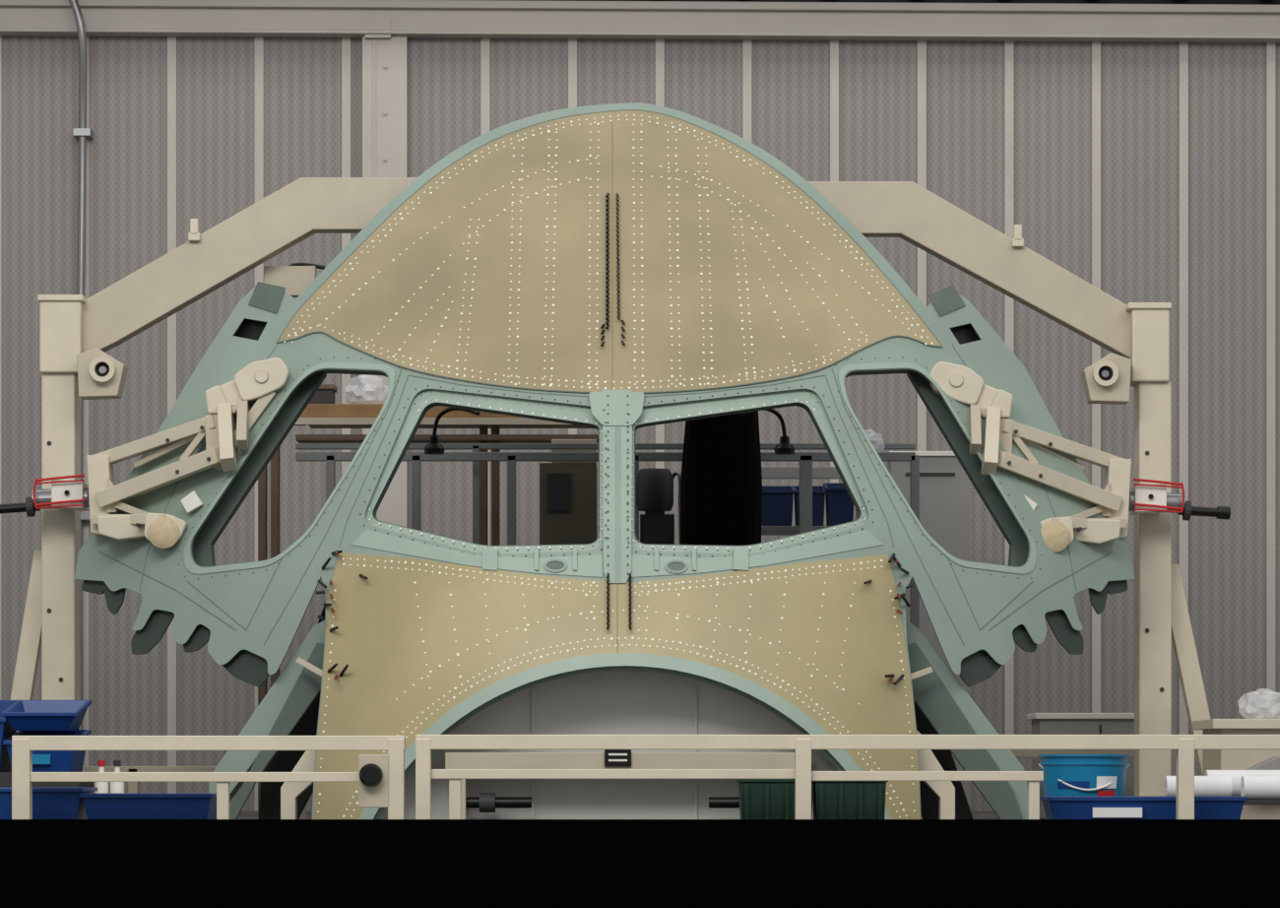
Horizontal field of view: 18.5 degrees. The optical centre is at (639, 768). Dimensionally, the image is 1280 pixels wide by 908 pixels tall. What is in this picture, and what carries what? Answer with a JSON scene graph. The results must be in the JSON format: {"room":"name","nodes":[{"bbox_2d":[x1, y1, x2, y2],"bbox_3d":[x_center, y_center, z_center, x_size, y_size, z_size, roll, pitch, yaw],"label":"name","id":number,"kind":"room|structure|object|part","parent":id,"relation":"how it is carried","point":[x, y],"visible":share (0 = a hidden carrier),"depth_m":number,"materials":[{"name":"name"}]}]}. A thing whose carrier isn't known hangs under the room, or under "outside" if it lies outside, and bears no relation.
{"room":"aircraft factory","nodes":[
{"label":"aircraft factory","id":0,"kind":"room"},
{"bbox_2d":[1,0,1279,810],"bbox_3d":[0.000,-3.400,28.150,32.000,12.000,0.300,0,0,0],"label":"wall","id":1,"kind":"structure","parent":0,"point":[216,75],"depth_m":28.00,"materials":[{"name":"grey metal"}]},
{"bbox_2d":[68,0,93,729],"bbox_3d":[-4.100,-2.556,27.856,0.430,6.312,0.268,0,0,0],"label":"conduit pipe","id":2,"kind":"object","parent":1,"relation":"attached to","point":[82,133],"visible":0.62,"depth_m":27.87,"materials":[{"name":"metal"}]},
{"bbox_2d":[362,19,407,526],"bbox_3d":[-1.810,-1.355,27.925,0.315,7.910,0.150,0,0,0],"label":"trim","id":3,"kind":"structure","parent":1,"relation":"attached to","point":[384,56],"depth_m":27.90,"materials":[{"name":"paint"}]},
{"bbox_2d":[0,35,1275,810],"bbox_3d":[-0.972,-1.311,27.988,20.896,7.822,0.025,0,0,0],"label":"trim","id":4,"kind":"structure","parent":1,"relation":"attached to","point":[171,40],"depth_m":27.97,"materials":[{"name":"paint"}]},
{"bbox_2d":[0,6,1279,35],"bbox_3d":[0.000,-5.282,27.930,32.000,0.337,0.140,0,0,0],"label":"beam","id":5,"kind":"structure","parent":1,"relation":"attached to","point":[10,17],"depth_m":27.86,"materials":[{"name":"metal"}]},
{"bbox_2d":[0,0,1279,13],"bbox_3d":[0.000,-5.386,27.900,32.000,0.232,0.200,0,0,0],"label":"trim","id":6,"kind":"structure","parent":1,"relation":"attached to","point":[251,4],"depth_m":27.80,"materials":[{"name":"paint"}]},
{"bbox_2d":[0,28,1279,42],"bbox_3d":[0.000,-5.192,27.915,32.000,0.200,0.170,0,0,0],"label":"trim","id":7,"kind":"structure","parent":1,"relation":"attached to","point":[3,32],"depth_m":27.84,"materials":[{"name":"paint"}]},
{"bbox_2d":[561,0,1273,0],"bbox_3d":[0.000,-5.534,27.745,32.000,0.161,0.490,0,0,0],"label":"cable tray","id":8,"kind":"object","parent":1,"relation":"attached to","point":[561,0],"visible":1,"depth_m":27.98,"materials":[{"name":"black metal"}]},
{"bbox_2d":[708,796,739,808],"bbox_3d":[0.557,0.177,20.250,0.405,0.056,0.056,0,0,0],"label":"spindle","id":9,"kind":"object","parent":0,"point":[714,801],"visible":0.34,"depth_m":20.23,"materials":[{"name":"black metal"}]},
{"bbox_3d":[0.000,2.650,13.300,32.000,0.100,30.600,0,0,0],"label":"floor","id":10,"kind":"structure","parent":0,"visible":0},
{"bbox_3d":[0.000,1.421,23.133,18.000,2.359,9.135,0,0,0],"label":"work platform","id":11,"kind":"object","parent":10,"relation":"on","visible":0},
{"bbox_2d":[0,700,93,786],"bbox_3d":[-3.158,-0.025,19.969,0.702,0.650,0.562,0,0,0],"label":"bins","id":12,"kind":"object","parent":11,"relation":"on","point":[27,717],"visible":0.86,"depth_m":19.74,"materials":[{"name":"blue plastic"}]},
{"bbox_2d":[0,786,97,819],"bbox_3d":[-2.996,0.198,19.300,0.605,0.205,0.524,0,0,0],"label":"storage bin","id":13,"kind":"object","parent":11,"relation":"on","point":[48,802],"visible":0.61,"depth_m":19.06,"materials":[{"name":"blue plastic"}]},
{"bbox_2d":[94,760,108,792],"bbox_3d":[-2.708,0.130,19.800,0.070,0.340,0.070,0,0,0],"label":"spray bottle","id":14,"kind":"object","parent":11,"relation":"on","point":[102,787],"visible":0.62,"depth_m":19.78,"materials":[{"name":"white paint"}]},
{"bbox_2d":[110,760,124,792],"bbox_3d":[-2.628,0.130,19.800,0.070,0.340,0.070,0,0,0],"label":"spray bottle","id":15,"kind":"object","parent":11,"relation":"on","point":[115,787],"visible":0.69,"depth_m":19.78,"materials":[{"name":"white paint"}]},
{"bbox_2d":[79,792,216,819],"bbox_3d":[-2.386,0.212,19.250,0.643,0.176,0.424,0,0,0],"label":"storage bin","id":16,"kind":"object","parent":11,"relation":"on","point":[97,805],"visible":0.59,"depth_m":19.06,"materials":[{"name":"blue plastic"}]},
{"bbox_2d":[11,735,405,819],"bbox_3d":[-2.054,0.073,18.750,1.869,0.455,0.160,0,0,0],"label":"guard rail","id":17,"kind":"object","parent":11,"relation":"on","point":[380,778],"visible":0.88,"depth_m":18.74,"materials":[{"name":"beige metal"}]},
{"bbox_3d":[-2.946,0.080,18.780,0.084,0.440,0.090,0,0,0],"label":"post","id":18,"kind":"part","parent":17,"relation":"part of","materials":[{"name":"beige metal"}]},
{"bbox_3d":[-2.054,0.042,18.790,1.707,0.047,0.060,0,0,0],"label":"rail","id":19,"kind":"part","parent":17,"relation":"part of","materials":[{"name":"beige metal"}]},
{"bbox_3d":[-2.054,-0.119,18.780,1.869,0.070,0.080,0,0,0],"label":"rail","id":20,"kind":"part","parent":17,"relation":"part of","materials":[{"name":"beige metal"}]},
{"bbox_3d":[-1.990,0.173,18.800,0.056,0.253,0.060,0,0,0],"label":"post","id":21,"kind":"part","parent":17,"relation":"part of","materials":[{"name":"beige metal"}]},
{"bbox_3d":[-1.278,0.033,18.700,0.110,0.110,0.060,0,0,0],"label":"gate knob","id":22,"kind":"part","parent":17,"relation":"part of","materials":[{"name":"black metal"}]},
{"bbox_3d":[-1.265,0.061,18.742,0.150,0.253,0.015,0,0,0],"label":"gate plate","id":23,"kind":"part","parent":17,"relation":"part of","materials":[{"name":"beige paint"}]},
{"bbox_3d":[-1.162,0.080,18.780,0.075,0.440,0.090,0,0,0],"label":"post","id":24,"kind":"part","parent":17,"relation":"part of","materials":[{"name":"beige metal"}]},
{"bbox_2d":[257,403,598,815],"bbox_3d":[-1.343,-1.002,25.290,2.164,2.603,0.820,0,0,0],"label":"workbench","id":25,"kind":"object","parent":11,"relation":"on","point":[316,416],"visible":0.34,"depth_m":25.00,"materials":[{"name":"brown wood"}]},
{"bbox_3d":[-2.400,-0.944,25.050,0.050,2.488,0.100,0,0,0],"label":"post","id":26,"kind":"part","parent":25,"relation":"part of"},
{"bbox_3d":[-2.319,-0.944,25.050,0.050,2.488,0.100,0,0,0],"label":"post","id":27,"kind":"part","parent":25,"relation":"part of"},
{"bbox_2d":[308,384,337,403],"bbox_3d":[-2.038,-2.384,25.200,0.188,0.124,0.240,0,0,0],"label":"tool case","id":28,"kind":"object","parent":25,"relation":"on","point":[325,394],"visible":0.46,"depth_m":25.10,"materials":[{"name":"grey plastic"}]},
{"bbox_3d":[-2.038,-2.430,25.200,0.188,0.031,0.240,0,0,0],"label":"lid","id":29,"kind":"part","parent":28,"relation":"part of","materials":[{"name":"brown plastic"}]},
{"bbox_3d":[-0.994,-0.944,25.050,0.050,2.488,0.100,0,0,0],"label":"post","id":30,"kind":"part","parent":25,"relation":"part of","materials":[{"name":"grey metal"}]},
{"bbox_3d":[-0.919,-0.944,25.050,0.050,2.488,0.100,0,0,0],"label":"post","id":31,"kind":"part","parent":25,"relation":"part of","materials":[{"name":"grey metal"}]},
{"bbox_2d":[460,778,466,819],"bbox_3d":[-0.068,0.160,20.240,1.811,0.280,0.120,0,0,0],"label":"post","id":32,"kind":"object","parent":11,"relation":"on","point":[463,781],"depth_m":20.18,"materials":[{"name":"beige metal"}]},
{"bbox_2d":[465,796,531,808],"bbox_3d":[-0.734,0.177,20.250,0.354,0.056,0.056,0,0,0],"label":"spindle","id":33,"kind":"object","parent":32,"relation":"attached to","point":[471,801],"visible":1,"depth_m":20.23,"materials":[{"name":"black metal"}]},
{"bbox_2d":[479,792,495,812],"bbox_3d":[-0.785,0.177,20.250,0.081,0.100,0.100,0,0,0],"label":"collar","id":34,"kind":"object","parent":33,"relation":"attached to","point":[486,800],"visible":1,"depth_m":20.21,"materials":[{"name":"black metal"}]},
{"bbox_2d":[445,752,794,768],"bbox_3d":[-0.066,-0.030,20.250,1.864,0.101,0.200,0,0,0],"label":"beam","id":35,"kind":"structure","parent":32,"relation":"on","point":[453,760],"depth_m":20.15,"materials":[{"name":"beige metal"}]},
{"bbox_2d":[604,749,631,766],"bbox_3d":[-0.113,-0.053,20.142,0.136,0.086,0.015,0,0,0],"label":"nameplate","id":36,"kind":"object","parent":35,"relation":"attached to","point":[607,751],"visible":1,"depth_m":20.13,"materials":[{"name":"black metal"}]},
{"bbox_2d":[608,753,627,755],"bbox_3d":[-0.113,-0.070,20.132,0.096,0.010,0.005,0,0,0],"label":"nameplate text","id":37,"kind":"object","parent":36,"relation":"attached to","point":[608,753],"depth_m":20.13},
{"bbox_2d":[608,759,627,761],"bbox_3d":[-0.113,-0.040,20.133,0.096,0.010,0.005,0,0,0],"label":"nameplate text","id":38,"kind":"object","parent":36,"relation":"attached to","point":[608,759],"visible":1,"depth_m":20.13,"materials":[{"name":"white paint"}]},
{"bbox_2d":[539,439,597,544],"bbox_3d":[-0.447,-0.873,24.690,0.355,2.346,0.420,0,0,0],"label":"tall cabinet","id":39,"kind":"object","parent":11,"relation":"on","point":[568,490],"visible":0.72,"depth_m":24.50,"materials":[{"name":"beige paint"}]},
{"bbox_3d":[-0.502,-1.714,24.490,0.147,0.245,0.020,0,0,0],"label":"panel","id":40,"kind":"part","parent":39,"relation":"part of","materials":[{"name":"black metal"}]},
{"bbox_2d":[74,102,1134,819],"bbox_3d":[-0.208,-1.708,21.065,5.862,4.050,2.148,0,0,0],"label":"aircraft nose section","id":41,"kind":"object","parent":11,"relation":"on","point":[616,270],"visible":0.98,"depth_m":20.89,"materials":[{"name":"green metal"}]},
{"bbox_3d":[-2.094,-1.633,21.562,0.766,1.111,0.359,0,0,-6],"label":"window frame","id":42,"kind":"part","parent":41,"relation":"part of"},
{"bbox_3d":[-1.961,-0.252,20.900,0.622,1.068,0.300,0,0,0],"label":"frame leg","id":43,"kind":"part","parent":41,"relation":"part of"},
{"bbox_3d":[-2.063,-2.608,21.832,0.241,0.200,0.095,0,0,41],"label":"corner plate","id":44,"kind":"part","parent":41,"relation":"part of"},
{"bbox_3d":[-1.858,-0.331,21.350,0.415,1.248,0.100,0,0,0],"label":"frame","id":45,"kind":"part","parent":41,"relation":"part of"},
{"bbox_3d":[-1.718,0.026,20.560,0.306,0.511,0.120,0,0,0],"label":"cradle arm","id":46,"kind":"part","parent":41,"relation":"part of","materials":[{"name":"beige paint"}]},
{"bbox_2d":[423,407,479,454],"bbox_3d":[-1.062,-1.935,22.534,0.391,0.266,0.120,0,0,29],"label":"work lamp","id":47,"kind":"object","parent":41,"relation":"attached to","point":[433,447],"visible":0.91,"depth_m":22.57,"materials":[{"name":"black metal"}]},
{"bbox_3d":[-0.866,-1.115,20.418,1.423,0.272,0.151,0,0,19],"label":"sill","id":48,"kind":"part","parent":41,"relation":"part of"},
{"bbox_3d":[-0.789,-1.550,20.744,1.356,0.822,0.589,0,0,17],"label":"windscreen frame","id":49,"kind":"part","parent":41,"relation":"part of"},
{"bbox_3d":[-0.122,-1.886,20.670,0.290,0.187,0.132,0,0,0],"label":"joint plate","id":50,"kind":"part","parent":41,"relation":"part of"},
{"bbox_3d":[0.548,-1.549,20.734,1.343,0.821,0.593,0,0,-17],"label":"windscreen frame","id":51,"kind":"part","parent":41,"relation":"part of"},
{"bbox_3d":[0.625,-1.114,20.406,1.409,0.271,0.152,0,0,-18],"label":"sill","id":52,"kind":"part","parent":41,"relation":"part of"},
{"bbox_3d":[1.507,0.026,20.560,0.266,0.511,0.120,0,0,0],"label":"cradle arm","id":53,"kind":"part","parent":41,"relation":"part of","materials":[{"name":"beige paint"}]},
{"bbox_3d":[1.583,-0.331,21.350,0.451,1.248,0.100,0,0,0],"label":"frame","id":54,"kind":"part","parent":41,"relation":"part of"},
{"bbox_3d":[1.694,-2.578,21.717,0.233,0.195,0.086,0,0,-43],"label":"corner plate","id":55,"kind":"part","parent":41,"relation":"part of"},
{"bbox_3d":[1.794,-1.629,21.508,0.706,1.113,0.351,0,0,14],"label":"window frame","id":56,"kind":"part","parent":41,"relation":"part of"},
{"bbox_3d":[1.740,-0.251,20.900,0.688,1.072,0.300,0,0,0],"label":"frame leg","id":57,"kind":"part","parent":41,"relation":"part of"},
{"bbox_2d":[295,443,919,629],"bbox_3d":[-0.208,-0.857,24.325,3.853,2.313,0.250,0,0,0],"label":"frame","id":58,"kind":"object","parent":11,"relation":"on","point":[805,459],"visible":0.37,"depth_m":24.20,"materials":[{"name":"grey metal"}]},
{"bbox_3d":[-1.903,-0.812,24.230,0.054,2.224,0.060,0,0,0],"label":"leg","id":59,"kind":"part","parent":58,"relation":"part of","materials":[{"name":"metal"}]},
{"bbox_3d":[-1.376,-0.812,24.230,0.054,2.224,0.060,0,0,0],"label":"leg","id":60,"kind":"part","parent":58,"relation":"part of","materials":[{"name":"metal"}]},
{"bbox_3d":[-1.016,-0.850,24.425,0.043,2.301,0.050,0,0,0],"label":"leg","id":61,"kind":"part","parent":58,"relation":"part of","materials":[{"name":"metal"}]},
{"bbox_3d":[-0.789,-0.812,24.230,0.054,2.224,0.060,0,0,0],"label":"leg","id":62,"kind":"part","parent":58,"relation":"part of","materials":[{"name":"metal"}]},
{"bbox_3d":[-0.213,-1.995,24.425,3.843,0.037,0.050,0,0,0],"label":"rail","id":63,"kind":"part","parent":58,"relation":"part of","materials":[{"name":"metal"}]},
{"bbox_3d":[-0.212,-1.915,24.225,3.812,0.054,0.050,0,0,0],"label":"rail","id":64,"kind":"part","parent":58,"relation":"part of","materials":[{"name":"metal"}]},
{"bbox_3d":[-0.033,-0.812,24.230,0.054,2.224,0.060,0,0,0],"label":"leg","id":65,"kind":"part","parent":58,"relation":"part of","materials":[{"name":"metal"}]},
{"bbox_3d":[1.019,-0.812,24.230,0.079,2.224,0.060,0,0,0],"label":"leg","id":66,"kind":"part","parent":58,"relation":"part of","materials":[{"name":"metal"}]},
{"bbox_3d":[1.691,-0.812,24.230,0.054,2.224,0.060,0,0,0],"label":"leg","id":67,"kind":"part","parent":58,"relation":"part of","materials":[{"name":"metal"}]},
{"bbox_2d":[10,177,1210,795],"bbox_3d":[-0.162,-1.499,22.120,7.009,3.644,0.560,0,0,0],"label":"frame","id":68,"kind":"object","parent":11,"relation":"on","point":[77,331],"visible":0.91,"depth_m":22.14,"materials":[{"name":"beige paint"}]},
{"bbox_3d":[-3.262,-0.960,22.200,0.188,2.519,0.240,0,0,0],"label":"post","id":69,"kind":"part","parent":68,"relation":"part of","materials":[{"name":"beige metal"}]},
{"bbox_2d":[0,357,289,549],"bbox_3d":[-2.773,-1.707,21.640,1.803,1.037,0.483,0,0,27],"label":"clamp","id":70,"kind":"object","parent":68,"relation":"attached to","point":[259,381],"visible":1,"depth_m":21.43,"materials":[{"name":"beige metal"}]},
{"bbox_3d":[-3.490,-1.444,21.880,0.310,0.074,0.052,0,0,0],"label":"spindle handle","id":71,"kind":"part","parent":70,"relation":"part of","materials":[{"name":"black metal"}]},
{"bbox_3d":[-2.983,-1.500,21.793,0.130,0.449,0.200,0,0,0],"label":"hub plate","id":72,"kind":"part","parent":70,"relation":"part of","materials":[{"name":"beige paint"}]},
{"bbox_3d":[-2.767,-1.356,21.520,0.545,0.078,0.101,0,0,38],"label":"arm","id":73,"kind":"part","parent":70,"relation":"part of","materials":[{"name":"beige paint"}]},
{"bbox_3d":[-2.235,-1.791,21.314,0.097,0.382,0.308,0,0,-11],"label":"post","id":74,"kind":"part","parent":70,"relation":"part of","materials":[{"name":"beige metal"}]},
{"bbox_3d":[-2.149,-1.854,21.304,0.064,0.273,0.214,0,0,0],"label":"post","id":75,"kind":"part","parent":70,"relation":"part of","materials":[{"name":"beige metal"}]},
{"bbox_2d":[263,262,324,297],"bbox_3d":[-1.960,-2.745,22.350,0.341,0.258,0.123,0,0,0],"label":"bracket","id":76,"kind":"object","parent":68,"relation":"attached to","point":[295,278],"visible":0.8,"depth_m":22.31,"materials":[{"name":"metal"}]},
{"bbox_2d":[739,408,795,454],"bbox_3d":[0.737,-1.935,22.504,0.120,0.266,0.388,0,0,44],"label":"work lamp","id":77,"kind":"object","parent":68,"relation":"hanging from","point":[784,447],"visible":0.84,"depth_m":22.57,"materials":[{"name":"black metal"}]},
{"bbox_2d":[929,361,1230,552],"bbox_3d":[2.424,-1.686,21.635,1.775,1.037,0.484,0,0,-27],"label":"clamp","id":78,"kind":"object","parent":68,"relation":"attached to","point":[959,382],"visible":1,"depth_m":21.46,"materials":[{"name":"beige metal"}]},
{"bbox_3d":[1.813,-1.833,21.304,0.062,0.272,0.214,0,0,0],"label":"post","id":79,"kind":"part","parent":78,"relation":"part of","materials":[{"name":"beige paint"}]},
{"bbox_3d":[1.900,-1.770,21.314,0.096,0.382,0.307,0,0,10],"label":"post","id":80,"kind":"part","parent":78,"relation":"part of","materials":[{"name":"beige metal"}]},
{"bbox_3d":[2.428,-1.334,21.520,0.540,0.078,0.101,0,0,-38],"label":"arm","id":81,"kind":"part","parent":78,"relation":"part of","materials":[{"name":"beige paint"}]},
{"bbox_3d":[2.641,-1.478,21.793,0.130,0.449,0.200,0,0,0],"label":"hub plate","id":82,"kind":"part","parent":78,"relation":"part of","materials":[{"name":"beige paint"}]},
{"bbox_3d":[3.134,-1.425,21.880,0.287,0.068,0.052,0,0,0],"label":"spindle handle","id":83,"kind":"part","parent":78,"relation":"part of","materials":[{"name":"black metal"}]},
{"bbox_3d":[2.890,-0.935,22.200,0.182,2.469,0.240,0,0,0],"label":"post","id":84,"kind":"part","parent":68,"relation":"part of","materials":[{"name":"beige metal"}]},
{"bbox_2d":[81,749,1196,819],"bbox_3d":[0.000,0.093,22.930,9.732,0.414,0.060,0,0,0],"label":"guard rail","id":85,"kind":"object","parent":11,"relation":"on","point":[133,787],"visible":0.11,"depth_m":22.90,"materials":[{"name":"beige metal"}]},
{"bbox_3d":[-2.948,0.150,22.930,0.057,0.300,0.060,0,0,0],"label":"post","id":86,"kind":"part","parent":85,"relation":"part of","materials":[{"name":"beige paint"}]},
{"bbox_3d":[-3.349,0.014,22.930,3.034,0.052,0.060,0,0,0],"label":"rail","id":87,"kind":"part","parent":85,"relation":"part of","materials":[{"name":"beige metal"}]},
{"bbox_3d":[-1.975,0.150,22.930,0.057,0.300,0.060,0,0,0],"label":"post","id":88,"kind":"part","parent":85,"relation":"part of","materials":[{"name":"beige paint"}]},
{"bbox_3d":[3.249,-0.089,22.930,3.235,0.052,0.060,0,0,0],"label":"rail","id":89,"kind":"part","parent":85,"relation":"part of","materials":[{"name":"beige paint"}]},
{"bbox_2d":[636,468,680,544],"bbox_3d":[0.123,-0.760,24.133,0.297,2.120,0.495,0,0,0],"label":"motor","id":90,"kind":"object","parent":11,"relation":"on","point":[654,486],"visible":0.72,"depth_m":23.95,"materials":[{"name":"metal"}]},
{"bbox_2d":[679,410,762,545],"bbox_3d":[0.479,-0.962,23.498,0.499,2.523,0.337,0,0,0],"label":"curtain","id":91,"kind":"object","parent":11,"relation":"on","point":[721,477],"visible":0.33,"depth_m":23.37,"materials":[{"name":"fabric"}]},
{"bbox_2d":[736,778,815,819],"bbox_3d":[0.667,0.168,19.398,0.379,0.264,0.425,0,0,0],"label":"crate","id":92,"kind":"object","parent":11,"relation":"on","point":[759,799],"visible":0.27,"depth_m":19.20,"materials":[{"name":"plastic"}]},
{"bbox_2d":[761,466,853,535],"bbox_3d":[1.108,-0.810,24.914,0.796,2.220,0.452,0,0,0],"label":"storage bins","id":93,"kind":"object","parent":11,"relation":"on","point":[777,500],"visible":0.44,"depth_m":24.70,"materials":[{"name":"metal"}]},
{"bbox_2d":[761,525,831,535],"bbox_3d":[1.096,-1.500,24.900,0.772,0.037,0.400,0,0,0],"label":"shelf","id":94,"kind":"object","parent":93,"relation":"attached to","point":[765,530],"depth_m":24.70,"materials":[{"name":"metal"}]},
{"bbox_3d":[1.114,-1.883,25.120,0.784,0.075,0.040,0,0,0],"label":"rail","id":95,"kind":"part","parent":93,"relation":"part of","materials":[{"name":"grey metal"}]},
{"bbox_2d":[415,734,1279,819],"bbox_3d":[1.457,0.070,18.782,5.050,0.459,0.095,0,0,0],"label":"guard rail","id":96,"kind":"object","parent":11,"relation":"on","point":[1184,745],"visible":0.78,"depth_m":18.74,"materials":[{"name":"beige metal"}]},
{"bbox_3d":[-1.033,0.080,18.780,0.070,0.440,0.090,0,0,0],"label":"post","id":97,"kind":"part","parent":96,"relation":"part of","materials":[{"name":"beige metal"}]},
{"bbox_3d":[-0.883,0.169,18.805,0.056,0.262,0.050,0,0,0],"label":"post","id":98,"kind":"part","parent":96,"relation":"part of","materials":[{"name":"beige metal"}]},
{"bbox_3d":[-0.129,0.028,18.795,1.741,0.047,0.050,0,0,0],"label":"rail","id":99,"kind":"part","parent":96,"relation":"part of","materials":[{"name":"beige metal"}]},
{"bbox_3d":[0.777,0.080,18.780,0.075,0.440,0.090,0,0,0],"label":"post","id":100,"kind":"part","parent":96,"relation":"part of","materials":[{"name":"beige metal"}]},
{"bbox_3d":[1.457,-0.124,18.780,5.050,0.070,0.080,0,0,0],"label":"rail","id":101,"kind":"part","parent":96,"relation":"part of","materials":[{"name":"beige metal"}]},
{"bbox_3d":[1.370,0.037,18.795,1.107,0.047,0.050,0,0,0],"label":"rail","id":102,"kind":"part","parent":96,"relation":"part of","materials":[{"name":"beige metal"}]},
{"bbox_3d":[1.880,0.169,18.805,0.052,0.262,0.050,0,0,0],"label":"post","id":103,"kind":"part","parent":96,"relation":"part of","materials":[{"name":"beige metal"}]},
{"bbox_3d":[2.599,0.080,18.780,0.075,0.440,0.090,0,0,0],"label":"post","id":104,"kind":"part","parent":96,"relation":"part of","materials":[{"name":"beige metal"}]},
{"bbox_2d":[812,780,888,819],"bbox_3d":[1.027,0.168,19.398,0.370,0.264,0.425,0,0,0],"label":"crate","id":105,"kind":"object","parent":11,"relation":"on","point":[831,800],"visible":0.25,"depth_m":19.20,"materials":[{"name":"plastic"}]},
{"bbox_2d":[887,450,969,806],"bbox_3d":[1.916,-0.896,26.200,0.546,2.391,0.440,0,0,0],"label":"tall cabinet","id":106,"kind":"object","parent":11,"relation":"on","point":[944,484],"visible":0.2,"depth_m":26.00,"materials":[{"name":"grey metal"}]},
{"bbox_2d":[1026,712,1134,818],"bbox_3d":[2.723,-0.013,23.550,0.768,0.626,0.560,0,0,0],"label":"base cabinet","id":107,"kind":"object","parent":11,"relation":"on","point":[1042,723],"visible":0.33,"depth_m":23.30,"materials":[{"name":"metal"}]},
{"bbox_2d":[1037,754,1129,819],"bbox_3d":[2.204,0.116,19.550,0.452,0.368,0.452,0,0,0],"label":"plastic bucket","id":108,"kind":"object","parent":11,"relation":"on","point":[1063,774],"visible":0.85,"depth_m":19.37,"materials":[{"name":"blue plastic"}]},
{"bbox_3d":[2.204,0.045,19.442,0.448,0.134,0.221,0,0,0],"label":"handle","id":109,"kind":"part","parent":108,"relation":"part of","materials":[{"name":"white paint"}]},
{"bbox_2d":[1039,795,1247,819],"bbox_3d":[2.440,0.219,19.125,0.962,0.163,0.374,0,0,0],"label":"tray","id":110,"kind":"object","parent":11,"relation":"on","point":[1056,806],"visible":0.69,"depth_m":18.96,"materials":[{"name":"blue plastic"}]},
{"bbox_2d":[1092,807,1142,817],"bbox_3d":[2.296,0.213,18.947,0.237,0.047,0.017,0,0,0],"label":"label","id":111,"kind":"object","parent":110,"relation":"attached to","point":[1097,811],"depth_m":18.94,"materials":[{"name":"white paper"}]},
{"bbox_2d":[1192,718,1279,819],"bbox_3d":[3.601,0.018,21.475,1.047,0.564,0.950,0,0,0],"label":"workbench","id":112,"kind":"object","parent":11,"relation":"on","point":[1212,759],"visible":0.55,"depth_m":21.20,"materials":[{"name":"beige paint"}]},
{"bbox_2d":[1243,799,1279,804],"bbox_3d":[3.103,0.230,20.075,1.255,0.141,0.850,0,0,0],"label":"side table","id":113,"kind":"object","parent":11,"relation":"on","point":[1248,801],"visible":0.05,"depth_m":19.65,"materials":[{"name":"metal"}]},
{"bbox_2d":[1163,775,1231,795],"bbox_3d":[2.851,0.099,20.120,0.330,0.120,0.120,0,0,0],"label":"paper roll","id":114,"kind":"object","parent":113,"relation":"on","point":[1203,785],"visible":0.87,"depth_m":20.07,"materials":[{"name":"white paper"}]},
{"bbox_2d":[1204,769,1279,796],"bbox_3d":[3.183,0.084,20.320,0.525,0.150,0.150,0,0,0],"label":"paper roll","id":115,"kind":"object","parent":113,"relation":"on","point":[1236,775],"visible":0.21,"depth_m":20.27,"materials":[{"name":"white paper"}]},
{"bbox_2d":[1240,775,1279,799],"bbox_3d":[3.262,0.099,19.880,0.440,0.120,0.120,0,0,0],"label":"paper roll","id":116,"kind":"object","parent":113,"relation":"on","point":[1251,787],"visible":0.93,"depth_m":19.83,"materials":[{"name":"white paper"}]}
]}

